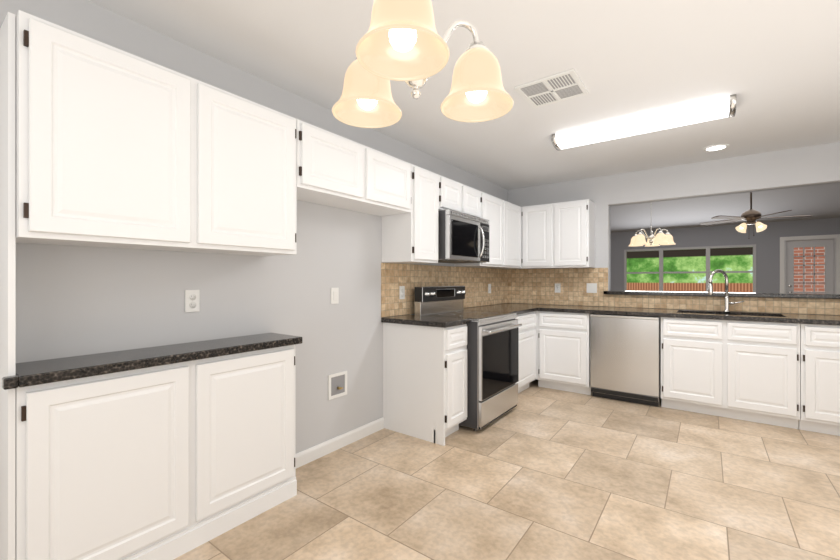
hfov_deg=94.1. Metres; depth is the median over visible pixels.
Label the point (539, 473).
floor
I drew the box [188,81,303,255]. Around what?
upper cabinet
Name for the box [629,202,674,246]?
chandelier
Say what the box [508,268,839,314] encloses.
backsplash
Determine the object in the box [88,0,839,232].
ceiling
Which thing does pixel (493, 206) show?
upper cabinet
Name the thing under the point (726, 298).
faucet
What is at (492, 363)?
range
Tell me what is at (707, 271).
window
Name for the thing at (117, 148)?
upper cabinet
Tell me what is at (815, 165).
wall
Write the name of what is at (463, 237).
over-the-range microwave
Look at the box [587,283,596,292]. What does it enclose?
light switch
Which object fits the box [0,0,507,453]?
wall
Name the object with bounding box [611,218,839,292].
wall
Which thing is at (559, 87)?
ceiling vent
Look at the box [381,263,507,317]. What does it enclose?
backsplash
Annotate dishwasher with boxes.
[590,314,660,406]
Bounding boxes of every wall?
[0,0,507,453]
[508,142,839,314]
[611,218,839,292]
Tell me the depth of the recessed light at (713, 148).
3.58 m
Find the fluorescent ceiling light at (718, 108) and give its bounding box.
[552,94,735,150]
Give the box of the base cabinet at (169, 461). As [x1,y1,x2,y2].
[2,333,301,559]
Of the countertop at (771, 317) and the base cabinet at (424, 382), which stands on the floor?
the base cabinet at (424, 382)
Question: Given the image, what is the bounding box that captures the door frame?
[780,234,839,293]
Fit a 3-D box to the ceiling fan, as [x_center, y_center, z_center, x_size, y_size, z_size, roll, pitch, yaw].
[4.945,-1.209,5.814,1.279,1.207,1.263,0,0,36]
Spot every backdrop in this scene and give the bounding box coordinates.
[627,247,752,292]
[794,247,824,291]
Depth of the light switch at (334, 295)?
2.81 m
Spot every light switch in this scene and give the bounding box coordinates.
[331,288,338,303]
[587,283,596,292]
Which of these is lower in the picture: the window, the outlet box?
the outlet box
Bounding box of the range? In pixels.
[414,286,521,430]
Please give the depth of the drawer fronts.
3.38 m
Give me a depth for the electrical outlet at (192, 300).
2.03 m
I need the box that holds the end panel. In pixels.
[0,12,15,559]
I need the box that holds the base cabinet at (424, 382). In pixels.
[383,322,466,445]
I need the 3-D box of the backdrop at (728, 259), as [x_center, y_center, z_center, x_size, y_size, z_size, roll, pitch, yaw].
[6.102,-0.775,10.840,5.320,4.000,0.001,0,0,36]
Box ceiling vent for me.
[514,69,588,107]
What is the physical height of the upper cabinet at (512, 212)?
0.760 m
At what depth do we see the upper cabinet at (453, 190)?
3.52 m
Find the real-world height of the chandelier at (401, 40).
0.728 m
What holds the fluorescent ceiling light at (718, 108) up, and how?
attached to the ceiling
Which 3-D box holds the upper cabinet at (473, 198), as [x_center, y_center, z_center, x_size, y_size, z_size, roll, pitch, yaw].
[0.377,-0.757,3.890,0.328,0.295,0.378,0,0,36]
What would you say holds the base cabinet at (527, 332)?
on the floor
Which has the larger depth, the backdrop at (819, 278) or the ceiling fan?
the backdrop at (819, 278)
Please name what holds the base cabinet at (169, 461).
on the floor
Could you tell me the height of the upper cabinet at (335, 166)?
0.380 m
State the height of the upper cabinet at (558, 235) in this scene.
0.760 m
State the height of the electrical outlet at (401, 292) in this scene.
0.115 m
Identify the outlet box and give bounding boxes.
[328,371,346,399]
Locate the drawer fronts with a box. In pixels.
[672,317,791,350]
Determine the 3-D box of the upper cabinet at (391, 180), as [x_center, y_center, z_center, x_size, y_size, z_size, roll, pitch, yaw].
[-0.342,-0.715,2.913,0.328,0.380,0.523,0,0,36]
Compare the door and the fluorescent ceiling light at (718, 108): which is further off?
the door
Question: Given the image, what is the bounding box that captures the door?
[784,238,835,293]
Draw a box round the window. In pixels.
[624,244,755,292]
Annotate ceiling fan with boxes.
[700,192,811,238]
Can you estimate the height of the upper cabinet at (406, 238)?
0.760 m
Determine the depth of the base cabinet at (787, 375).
3.09 m
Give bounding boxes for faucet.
[708,269,743,311]
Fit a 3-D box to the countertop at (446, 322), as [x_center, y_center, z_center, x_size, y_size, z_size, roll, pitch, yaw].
[0.686,0.330,4.057,0.628,0.038,2.544,0,0,36]
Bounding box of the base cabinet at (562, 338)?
[536,311,590,394]
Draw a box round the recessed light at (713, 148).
[703,144,728,151]
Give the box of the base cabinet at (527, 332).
[516,311,535,393]
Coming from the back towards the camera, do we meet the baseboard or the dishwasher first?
the dishwasher
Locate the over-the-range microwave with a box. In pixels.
[438,209,488,263]
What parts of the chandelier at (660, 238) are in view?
lamp shade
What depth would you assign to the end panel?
1.33 m
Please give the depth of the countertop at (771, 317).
3.67 m
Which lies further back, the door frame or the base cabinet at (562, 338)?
the door frame
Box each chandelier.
[332,0,513,127]
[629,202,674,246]
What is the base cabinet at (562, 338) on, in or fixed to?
on the floor
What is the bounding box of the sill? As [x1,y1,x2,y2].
[604,291,839,298]
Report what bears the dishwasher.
on the floor
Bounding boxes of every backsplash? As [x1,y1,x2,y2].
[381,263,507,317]
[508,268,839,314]
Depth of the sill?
3.83 m
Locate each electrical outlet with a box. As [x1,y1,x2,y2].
[185,290,199,311]
[399,286,404,298]
[555,283,560,292]
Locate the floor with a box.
[174,379,839,559]
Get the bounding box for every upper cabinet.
[16,10,199,251]
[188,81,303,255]
[304,122,367,207]
[340,147,415,217]
[382,166,443,263]
[444,177,463,212]
[454,193,503,268]
[464,185,483,218]
[504,200,520,268]
[521,199,594,268]
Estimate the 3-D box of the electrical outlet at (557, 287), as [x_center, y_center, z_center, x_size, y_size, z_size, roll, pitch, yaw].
[1.713,0.100,4.863,0.070,0.115,0.009,0,0,36]
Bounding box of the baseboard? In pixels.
[296,417,383,467]

